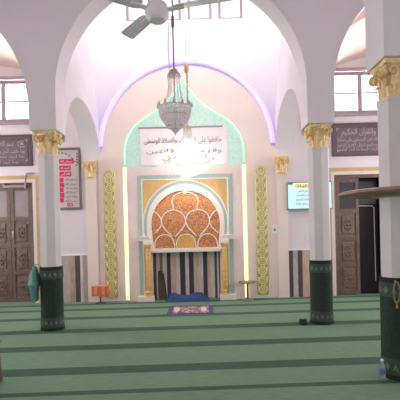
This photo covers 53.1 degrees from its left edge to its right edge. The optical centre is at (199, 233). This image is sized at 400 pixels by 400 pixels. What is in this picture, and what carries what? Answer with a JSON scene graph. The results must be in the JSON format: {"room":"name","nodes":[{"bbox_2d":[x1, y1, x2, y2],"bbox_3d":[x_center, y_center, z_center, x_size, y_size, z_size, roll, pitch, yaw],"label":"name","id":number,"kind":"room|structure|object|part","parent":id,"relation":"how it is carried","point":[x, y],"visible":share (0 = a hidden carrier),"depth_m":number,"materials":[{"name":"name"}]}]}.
{"room":"mosque","nodes":[
{"label":"mosque","id":0,"kind":"room"},
{"bbox_2d":[0,33,19,68],"bbox_3d":[-4.846,-3.675,8.030,4.130,1.276,2.375,-1,0,0],"label":"ceiling","id":1,"kind":"structure","parent":0,"point":[7,57],"depth_m":8.98,"materials":[{"name":"paint"}]},
{"bbox_2d":[61,31,99,165],"bbox_3d":[-2.706,-3.229,8.025,0.733,3.370,2.375,-1,0,0],"label":"wall","id":2,"kind":"structure","parent":0,"point":[79,93],"depth_m":8.60,"materials":[{"name":"white paint"}]},
{"bbox_2d":[0,0,364,135],"bbox_3d":[-0.329,-3.240,6.615,13.150,3.050,0.430,-1,0,0],"label":"arches","id":3,"kind":"structure","parent":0,"point":[43,36],"depth_m":6.41,"materials":[{"name":"white paint"}]},
{"bbox_2d":[0,0,380,300],"bbox_3d":[-0.306,-2.678,9.357,13.750,8.400,0.300,-1,0,0],"label":"wall","id":4,"kind":"structure","parent":0,"point":[248,46],"depth_m":9.20,"materials":[{"name":"white paint"}]},
{"bbox_2d":[0,76,28,124],"bbox_3d":[-4.552,-3.050,9.259,1.400,1.110,0.180,-1,0,0],"label":"window","id":5,"kind":"structure","parent":4,"relation":"in","point":[5,81],"depth_m":9.27,"materials":[{"name":"grey"}]},
{"bbox_3d":[-4.564,-3.565,9.257,1.400,0.080,0.120,-1,0,0],"label":"head rail","id":6,"kind":"part","parent":5,"relation":"part of","materials":[{"name":"grey"}]},
{"bbox_3d":[-4.539,-2.526,9.257,1.400,0.062,0.170,-1,0,0],"label":"sill","id":7,"kind":"part","parent":5,"relation":"part of","materials":[{"name":"grey"}]},
{"bbox_2d":[0,134,32,166],"bbox_3d":[-4.634,-1.893,9.218,1.560,0.720,0.095,-1,0,2],"label":"board","id":8,"kind":"object","parent":4,"relation":"attached to","point":[15,150],"visible":1,"depth_m":9.20,"materials":[{"name":"grey"}]},
{"bbox_2d":[0,173,34,302],"bbox_3d":[-4.350,0.120,9.273,1.170,3.003,0.180,-1,0,0],"label":"door","id":9,"kind":"structure","parent":4,"relation":"in","point":[16,199],"depth_m":9.29,"materials":[{"name":"brown wood"}]},
{"bbox_3d":[-4.652,-0.677,9.305,0.336,0.610,0.010,-1,0,0],"label":"pane","id":10,"kind":"part","parent":9,"relation":"part of","materials":[{"name":"grey glass"}]},
{"bbox_3d":[-4.635,-0.002,9.288,0.336,0.540,0.071,-1,0,0],"label":"carved panel","id":11,"kind":"part","parent":9,"relation":"part of","materials":[{"name":"brown wood"}]},
{"bbox_3d":[-4.620,0.618,9.290,0.336,0.540,0.071,-1,0,0],"label":"carved panel","id":12,"kind":"part","parent":9,"relation":"part of","materials":[{"name":"brown wood"}]},
{"bbox_3d":[-4.606,1.238,9.293,0.336,0.540,0.071,-1,0,0],"label":"carved panel","id":13,"kind":"part","parent":9,"relation":"part of","materials":[{"name":"brown wood"}]},
{"bbox_3d":[-4.158,-0.689,9.304,0.336,0.610,0.010,-1,0,0],"label":"pane","id":14,"kind":"part","parent":9,"relation":"part of","materials":[{"name":"grey glass"}]},
{"bbox_3d":[-4.141,-0.014,9.286,0.336,0.540,0.071,-1,0,0],"label":"carved panel","id":15,"kind":"part","parent":9,"relation":"part of","materials":[{"name":"brown wood"}]},
{"bbox_3d":[-4.127,0.606,9.289,0.336,0.540,0.071,-1,0,0],"label":"carved panel","id":16,"kind":"part","parent":9,"relation":"part of","materials":[{"name":"brown wood"}]},
{"bbox_3d":[-4.112,1.226,9.291,0.336,0.540,0.071,-1,0,0],"label":"carved panel","id":17,"kind":"part","parent":9,"relation":"part of","materials":[{"name":"brown wood"}]},
{"bbox_2d":[0,175,40,302],"bbox_3d":[-4.385,0.152,9.221,1.440,2.940,0.025,-1,0,0],"label":"trim","id":18,"kind":"structure","parent":4,"relation":"attached to","point":[36,177],"depth_m":9.20,"materials":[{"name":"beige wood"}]},
{"bbox_2d":[58,148,81,209],"bbox_3d":[-3.036,-1.251,9.201,0.605,1.420,0.042,-1,0,0],"label":"framed poster","id":19,"kind":"object","parent":4,"relation":"attached to","point":[69,158],"visible":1,"depth_m":9.20,"materials":[{"name":"grey paper"}]},
{"bbox_2d":[61,254,86,255],"bbox_3d":[-3.117,0.509,9.213,1.073,0.025,0.035,-1,0,0],"label":"trim","id":20,"kind":"structure","parent":4,"relation":"attached to","point":[74,254],"depth_m":9.20,"materials":[{"name":"white paint"}]},
{"bbox_2d":[61,255,87,301],"bbox_3d":[-3.104,1.057,9.218,1.073,1.070,0.030,-1,0,0],"label":"wall panel","id":21,"kind":"object","parent":4,"relation":"attached to","point":[75,268],"depth_m":9.20,"materials":[{"name":"stone"}]},
{"bbox_2d":[82,160,99,301],"bbox_3d":[-2.474,-0.034,9.131,0.339,3.220,0.190,-1,0,0],"label":"pilaster","id":22,"kind":"object","parent":4,"relation":"attached to","point":[90,167],"visible":1,"depth_m":9.15,"materials":[{"name":"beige paint"}]},
{"bbox_2d":[126,0,149,20],"bbox_3d":[-1.440,-5.516,9.288,0.560,1.270,0.080,-1,0,0],"label":"window","id":23,"kind":"structure","parent":4,"relation":"in","point":[127,8],"depth_m":9.25,"materials":[{"name":"grey"}]},
{"bbox_2d":[168,0,180,19],"bbox_3d":[-0.730,-5.533,9.286,0.560,1.270,0.080,-1,0,0],"label":"window","id":24,"kind":"structure","parent":4,"relation":"in","point":[179,1],"depth_m":9.25,"materials":[{"name":"grey"}]},
{"bbox_2d":[98,59,274,146],"bbox_3d":[-0.330,-3.002,9.148,4.069,1.960,0.112,-1,0,0],"label":"light strip","id":25,"kind":"object","parent":4,"relation":"attached to","point":[239,79],"visible":1,"depth_m":9.10,"materials":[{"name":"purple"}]},
{"bbox_2d":[98,64,278,300],"bbox_3d":[-0.263,-1.177,9.199,4.125,5.400,0.030,-1,0,0],"label":"panel","id":26,"kind":"object","parent":4,"relation":"attached to","point":[218,91],"visible":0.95,"depth_m":9.18,"materials":[{"name":"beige paint"}]},
{"bbox_2d":[103,169,117,297],"bbox_3d":[-2.053,0.010,9.171,0.271,2.958,0.049,-1,0,0],"label":"strip","id":27,"kind":"object","parent":26,"relation":"attached to","point":[109,191],"visible":0.98,"depth_m":9.17,"materials":[{"name":"gold metal"}]},
{"bbox_2d":[254,165,268,293],"bbox_3d":[1.416,-0.074,9.159,0.271,2.958,0.049,-1,0,0],"label":"strip","id":28,"kind":"object","parent":26,"relation":"attached to","point":[260,171],"visible":1,"depth_m":9.16,"materials":[{"name":"gold metal"}]},
{"bbox_2d":[272,225,276,232],"bbox_3d":[1.711,-0.095,9.170,0.110,0.180,0.025,-1,0,0],"label":"light switch","id":29,"kind":"object","parent":26,"relation":"attached to","point":[274,227],"visible":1,"depth_m":9.17,"materials":[{"name":"white plastic"}]},
{"bbox_2d":[187,0,211,19],"bbox_3d":[-0.021,-5.550,9.283,0.560,1.270,0.080,-1,0,0],"label":"window","id":30,"kind":"structure","parent":4,"relation":"in","point":[210,5],"depth_m":9.24,"materials":[{"name":"grey"}]},
{"bbox_2d":[218,0,242,18],"bbox_3d":[0.689,-5.567,9.281,0.560,1.270,0.080,-1,0,0],"label":"window","id":31,"kind":"structure","parent":4,"relation":"in","point":[240,1],"depth_m":9.24,"materials":[{"name":"grey"}]},
{"bbox_2d":[275,156,289,297],"bbox_3d":[1.895,-0.139,9.116,0.339,3.220,0.190,-1,0,0],"label":"pilaster","id":32,"kind":"object","parent":4,"relation":"attached to","point":[281,162],"visible":1,"depth_m":9.14,"materials":[{"name":"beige paint"}]},
{"bbox_2d":[289,250,309,296],"bbox_3d":[2.502,0.921,9.199,0.923,1.070,0.030,-1,0,0],"label":"wall panel","id":33,"kind":"object","parent":4,"relation":"attached to","point":[299,274],"depth_m":9.18,"materials":[{"name":"stone"}]},
{"bbox_2d":[287,181,332,209],"bbox_3d":[2.498,-0.859,9.150,1.030,0.630,0.112,-1,0,0],"label":"wall screen","id":34,"kind":"object","parent":4,"relation":"attached to","point":[297,192],"visible":0.41,"depth_m":9.10,"materials":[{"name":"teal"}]},
{"bbox_2d":[329,167,378,295],"bbox_3d":[3.684,0.000,9.191,1.310,2.855,0.030,-1,0,0],"label":"trim","id":35,"kind":"structure","parent":4,"relation":"attached to","point":[337,172],"depth_m":9.18,"materials":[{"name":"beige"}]},
{"bbox_2d":[331,122,378,156],"bbox_3d":[3.812,-2.156,9.190,1.580,0.760,0.095,-1,0,2],"label":"board","id":36,"kind":"object","parent":4,"relation":"attached to","point":[347,139],"visible":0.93,"depth_m":9.18,"materials":[{"name":"grey"}]},
{"bbox_2d":[334,67,377,116],"bbox_3d":[3.686,-3.248,9.231,1.400,1.110,0.180,-1,0,0],"label":"window","id":37,"kind":"structure","parent":4,"relation":"in","point":[358,72],"depth_m":9.24,"materials":[{"name":"grey"}]},
{"bbox_3d":[3.673,-3.763,9.229,1.400,0.080,0.120,-1,0,0],"label":"head rail","id":38,"kind":"part","parent":37,"relation":"part of","materials":[{"name":"grey"}]},
{"bbox_3d":[3.698,-2.724,9.229,1.400,0.062,0.170,-1,0,0],"label":"sill","id":39,"kind":"part","parent":37,"relation":"part of","materials":[{"name":"grey"}]},
{"bbox_2d":[334,174,380,295],"bbox_3d":[3.685,0.037,9.341,1.140,2.780,0.231,-1,0,0],"label":"door","id":40,"kind":"structure","parent":4,"relation":"in","point":[356,220],"depth_m":9.27,"materials":[{"name":"brown wood"}]},
{"bbox_3d":[3.411,-0.871,9.278,0.365,0.610,0.010,-1,0,0],"label":"pane","id":41,"kind":"part","parent":40,"relation":"part of","materials":[{"name":"grey glass"}]},
{"bbox_3d":[3.427,-0.196,9.260,0.365,0.540,0.071,-1,0,0],"label":"carved panel","id":42,"kind":"part","parent":40,"relation":"part of","materials":[{"name":"brown wood"}]},
{"bbox_3d":[3.442,0.423,9.263,0.365,0.540,0.071,-1,0,0],"label":"carved panel","id":43,"kind":"part","parent":40,"relation":"part of","materials":[{"name":"brown wood"}]},
{"bbox_3d":[3.457,1.043,9.266,0.365,0.540,0.071,-1,0,0],"label":"carved panel","id":44,"kind":"part","parent":40,"relation":"part of","materials":[{"name":"brown wood"}]},
{"bbox_3d":[3.924,-0.954,9.414,0.445,0.530,0.017,-1,0,0],"label":"pane","id":45,"kind":"part","parent":40,"relation":"part of","materials":[{"name":"grey glass"}]},
{"bbox_2d":[0,293,399,399],"bbox_3d":[-0.223,1.607,3.531,13.950,0.120,15.790,-1,0,0],"label":"floor","id":46,"kind":"structure","parent":0,"point":[257,349],"depth_m":5.16,"materials":[{"name":"green carpet"}]},
{"bbox_2d":[0,340,2,381],"bbox_3d":[-2.197,1.372,4.256,0.139,0.440,0.130,-1,0,0],"label":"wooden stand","id":47,"kind":"object","parent":46,"relation":"on","point":[1,377],"visible":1,"depth_m":4.29,"materials":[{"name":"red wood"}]},
{"bbox_2d":[32,130,62,266],"bbox_3d":[-2.483,-0.037,6.636,0.425,3.250,0.425,-1,0,0],"label":"column","id":48,"kind":"structure","parent":46,"relation":"on","point":[48,141],"depth_m":6.50,"materials":[{"name":"white paint"}]},
{"bbox_2d":[39,266,64,331],"bbox_3d":[-2.456,1.067,6.641,0.384,1.040,0.384,-1,0,0],"label":"wrap","id":49,"kind":"object","parent":48,"relation":"attached to","point":[51,278],"visible":0.99,"depth_m":6.49,"materials":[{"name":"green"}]},
{"bbox_2d":[28,264,39,301],"bbox_3d":[-2.716,0.816,6.551,0.164,0.617,0.335,-1,0,0],"label":"hanging bag","id":50,"kind":"object","parent":49,"relation":"hanging from","point":[34,279],"visible":0.98,"depth_m":6.47,"materials":[{"name":"teal fabric"}]},
{"bbox_2d":[91,285,108,303],"bbox_3d":[-2.235,1.377,8.992,0.360,0.390,0.220,-1,0,0],"label":"stand","id":51,"kind":"object","parent":46,"relation":"on","point":[100,290],"visible":1,"depth_m":8.90,"materials":[{"name":"orange"}]},
{"bbox_2d":[158,271,166,299],"bbox_3d":[-0.866,1.207,9.314,0.214,0.660,0.153,-1,0,0],"label":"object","id":52,"kind":"object","parent":46,"relation":"on","point":[161,280],"visible":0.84,"depth_m":9.29,"materials":[{"name":"brown wood"}]},
{"bbox_2d":[123,78,247,301],"bbox_3d":[-0.349,-1.024,9.253,2.809,5.096,0.604,-1,0,0],"label":"mihrab","id":53,"kind":"object","parent":46,"relation":"on","point":[191,231],"depth_m":9.11,"materials":[{"name":"white paint"}]},
{"bbox_3d":[-1.688,0.012,9.181,0.084,3.030,0.025,-1,0,0],"label":"light strip","id":54,"kind":"part","parent":53,"relation":"part of","materials":[{"name":"white plastic"}]},
{"bbox_2d":[138,125,227,165],"bbox_3d":[-0.386,-2.003,9.140,2.030,0.878,0.036,-1,0,0],"label":"banner","id":55,"kind":"object","parent":53,"relation":"hanging from","point":[154,141],"visible":0.63,"depth_m":9.14,"materials":[{"name":"white fabric"}]},
{"bbox_3d":[-0.446,-2.423,9.139,1.930,0.036,0.036,-1,0,0],"label":"rod","id":56,"kind":"part","parent":55,"relation":"part of","materials":[{"name":"grey metal"}]},
{"bbox_3d":[-0.385,-2.591,9.153,2.759,1.960,0.032,-1,0,0],"label":"light strip","id":57,"kind":"part","parent":53,"relation":"part of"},
{"bbox_3d":[-0.338,-0.635,9.106,2.150,1.400,0.020,-1,0,0],"label":"teal frame","id":58,"kind":"part","parent":53,"relation":"part of","materials":[{"name":"paint"}]},
{"bbox_3d":[1.037,-0.053,9.172,0.084,3.030,0.025,-1,0,0],"label":"light strip","id":59,"kind":"part","parent":53,"relation":"part of","materials":[{"name":"white plastic"}]},
{"bbox_2d":[165,292,210,301],"bbox_3d":[-0.283,1.429,9.066,1.040,0.191,0.380,-1,0,0],"label":"folded cloth","id":60,"kind":"object","parent":46,"relation":"on","point":[195,296],"visible":1,"depth_m":8.94,"materials":[{"name":"blue fabric"}]},
{"bbox_2d":[167,305,213,314],"bbox_3d":[-0.180,1.518,7.946,0.890,0.018,0.960,-1,0,0],"label":"rug","id":61,"kind":"object","parent":46,"relation":"on","point":[188,309],"visible":1,"depth_m":7.85,"materials":[{"name":"fabric"}]},
{"bbox_2d":[239,281,255,300],"bbox_3d":[1.058,1.285,8.900,0.400,0.415,0.400,-1,0,0],"label":"stand","id":62,"kind":"object","parent":46,"relation":"on","point":[242,282],"visible":1,"depth_m":8.88,"materials":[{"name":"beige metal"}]},
{"bbox_2d":[239,281,255,283],"bbox_3d":[1.054,1.100,8.900,0.400,0.045,0.400,-1,0,0],"label":"tray","id":63,"kind":"object","parent":62,"relation":"on","point":[243,282],"depth_m":8.88,"materials":[{"name":"brown wood"}]},
{"bbox_2d":[298,318,307,324],"bbox_3d":[1.676,1.438,6.516,0.130,0.100,0.125,-1,0,0],"label":"pouch","id":64,"kind":"object","parent":46,"relation":"on","point":[302,321],"visible":1,"depth_m":6.48,"materials":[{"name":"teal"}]},
{"bbox_2d":[303,123,332,260],"bbox_3d":[1.981,-0.145,6.621,0.425,3.250,0.425,-1,0,0],"label":"column","id":65,"kind":"structure","parent":46,"relation":"on","point":[317,134],"depth_m":6.48,"materials":[{"name":"white paint"}]},
{"bbox_2d":[309,260,333,324],"bbox_3d":[2.008,0.960,6.626,0.384,1.040,0.384,-1,0,0],"label":"wrap","id":66,"kind":"object","parent":65,"relation":"attached to","point":[321,288],"visible":0.96,"depth_m":6.47,"materials":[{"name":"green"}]},
{"bbox_2d":[379,359,385,380],"bbox_3d":[1.849,1.386,4.058,0.069,0.218,0.069,-1,0,0],"label":"water bottle","id":67,"kind":"object","parent":46,"relation":"on","point":[382,368],"visible":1,"depth_m":4.03,"materials":[{"name":"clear plastic"}]},
{"bbox_2d":[369,58,399,277],"bbox_3d":[2.058,-0.136,4.181,0.425,3.250,0.425,-1,0,0],"label":"column","id":68,"kind":"structure","parent":46,"relation":"on","point":[386,76],"depth_m":4.06,"materials":[{"name":"paint"}]},
{"bbox_2d":[338,186,399,198],"bbox_3d":[2.051,-0.411,4.179,1.150,0.070,1.150,-1,0,0],"label":"shelf","id":69,"kind":"object","parent":68,"relation":"attached to","point":[378,192],"visible":0.92,"depth_m":3.99,"materials":[{"name":"brown wood"}]},
{"bbox_2d":[364,0,399,72],"bbox_3d":[-0.337,-3.229,4.175,13.150,3.050,0.430,-1,0,0],"label":"arch","id":70,"kind":"object","parent":68,"relation":"on","point":[382,17],"visible":0.92,"depth_m":4.01,"materials":[{"name":"white paint"}]},
{"bbox_2d":[378,275,399,381],"bbox_3d":[2.085,0.969,4.186,0.384,1.040,0.384,-1,0,0],"label":"wrap","id":71,"kind":"object","parent":68,"relation":"attached to","point":[389,314],"visible":0.81,"depth_m":4.08,"materials":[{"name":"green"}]},
{"bbox_2d":[393,281,399,308],"bbox_3d":[1.970,0.615,4.017,0.075,0.275,0.049,-1,0,0],"label":"beads","id":72,"kind":"object","parent":71,"relation":"hanging from","point":[395,282],"visible":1,"depth_m":4.00,"materials":[{"name":"beige"}]},
{"bbox_2d":[275,34,304,159],"bbox_3d":[2.037,-3.353,8.009,0.686,3.350,2.375,-1,0,0],"label":"wall","id":73,"kind":"structure","parent":0,"point":[288,102],"depth_m":8.71,"materials":[{"name":"white paint"}]},
{"bbox_2d":[336,10,365,65],"bbox_3d":[4.174,-3.893,7.999,4.125,1.274,2.375,-1,0,0],"label":"ceiling","id":74,"kind":"structure","parent":0,"point":[353,47],"depth_m":8.81,"materials":[{"name":"paint"}]},
{"bbox_2d":[358,178,379,274],"bbox_3d":[3.784,-0.129,10.205,2.160,3.100,1.400,-1,0,0],"label":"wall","id":75,"kind":"structure","parent":0,"point":[358,178],"depth_m":10.68,"materials":[{"name":"black"}]},
{"bbox_3d":[-0.381,-4.822,2.603,13.750,0.150,13.790,-1,0,0],"label":"ceiling","id":76,"kind":"structure","parent":0,"visible":0},
{"bbox_2d":[107,0,231,38],"bbox_3d":[-0.418,-3.348,3.665,1.482,2.805,1.026,-1,0,0],"label":"ceiling fan","id":77,"kind":"object","parent":76,"relation":"hanging from","point":[156,11],"visible":1,"depth_m":3.61,"materials":[{"name":"white metal"}]},
{"bbox_3d":[-0.815,-2.043,3.399,0.690,0.039,0.140,-2,0,-34],"label":"blade","id":78,"kind":"part","parent":77,"relation":"part of","materials":[{"name":"white metal"}]},
{"bbox_3d":[-0.628,-2.050,3.980,0.140,0.039,0.440,-2,0,-38],"label":"blade","id":79,"kind":"part","parent":77,"relation":"part of","materials":[{"name":"white metal"}]},
{"bbox_3d":[-0.396,-2.063,3.680,0.224,0.235,0.224,-1,0,0],"label":"motor","id":80,"kind":"part","parent":77,"relation":"part of","materials":[{"name":"white metal"}]},
{"bbox_3d":[0.050,-2.064,3.567,0.600,0.039,0.140,-1,0,14],"label":"blade","id":81,"kind":"part","parent":77,"relation":"part of","materials":[{"name":"white metal"}]},
{"bbox_2d":[157,0,192,135],"bbox_3d":[-0.368,-3.025,5.316,0.493,3.466,0.493,-1,0,0],"label":"chandelier","id":82,"kind":"object","parent":76,"relation":"hanging from","point":[173,73],"visible":1,"depth_m":5.26,"materials":[{"name":"silver metal"}]},
{"bbox_3d":[-0.415,-2.492,5.318,0.031,0.661,0.031,-2,0,-45],"label":"chain","id":83,"kind":"part","parent":82,"relation":"part of","materials":[{"name":"silver metal"}]},
{"bbox_3d":[-0.379,-3.468,5.314,0.020,2.580,0.020,-1,0,23],"label":"hanging rod","id":84,"kind":"part","parent":82,"relation":"part of","materials":[{"name":"grey metal"}]},
{"bbox_3d":[-0.338,-1.756,5.321,0.442,0.764,0.442,-1,0,0],"label":"frame","id":85,"kind":"part","parent":82,"relation":"part of","materials":[{"name":"silver metal"}]},
{"bbox_3d":[-0.346,-2.121,5.321,0.179,0.135,0.178,-1,0,22],"label":"crown","id":86,"kind":"part","parent":82,"relation":"part of","materials":[{"name":"silver metal"}]},
{"bbox_2d":[157,103,191,135],"bbox_3d":[-0.331,-1.487,5.322,0.458,0.388,0.455,-1,0,0],"label":"basket","id":87,"kind":"object","parent":82,"relation":"on","point":[175,127],"depth_m":5.22,"materials":[{"name":"clear glass"}]},
{"bbox_3d":[-0.411,-6.945,7.936,5.865,0.150,3.105,-1,0,0],"label":"ceiling","id":88,"kind":"structure","parent":0,"visible":0},
{"bbox_2d":[183,63,188,103],"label":"chandelier rod","id":89,"kind":"object","parent":88,"relation":"hanging from","point":[186,69],"depth_m":8.15,"materials":[{"name":"gold metal"}]},
{"bbox_3d":[-0.310,-4.533,8.159,0.013,4.680,0.013,-1,0,-22],"label":"hanging rod","id":90,"kind":"part","parent":89,"relation":"part of","materials":[{"name":"gold metal"}]},
{"bbox_3d":[-0.282,-3.373,8.164,0.120,0.200,0.120,-1,0,0],"label":"knob","id":91,"kind":"part","parent":89,"relation":"part of","materials":[{"name":"gold metal"}]},
{"bbox_3d":[-0.257,-2.734,8.167,0.040,1.096,0.040,-2,0,-45],"label":"chain","id":92,"kind":"part","parent":89,"relation":"part of","materials":[{"name":"gold metal"}]},
{"bbox_2d":[162,122,213,178],"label":"chandelier","id":93,"kind":"object","parent":88,"relation":"hanging from","point":[188,144],"depth_m":8.01,"materials":[{"name":"glass"}]},
{"bbox_3d":[-0.241,-1.666,8.171,0.978,0.974,0.978,-1,0,0],"label":"frame","id":94,"kind":"part","parent":93,"relation":"part of","materials":[{"name":"gold metal"}]},
{"bbox_2d":[164,156,212,178],"bbox_3d":[-0.231,-1.292,8.174,0.990,0.388,0.995,-1,0,0],"label":"basket","id":95,"kind":"object","parent":93,"relation":"on","point":[197,161],"depth_m":7.94,"materials":[{"name":"white"}]}
]}

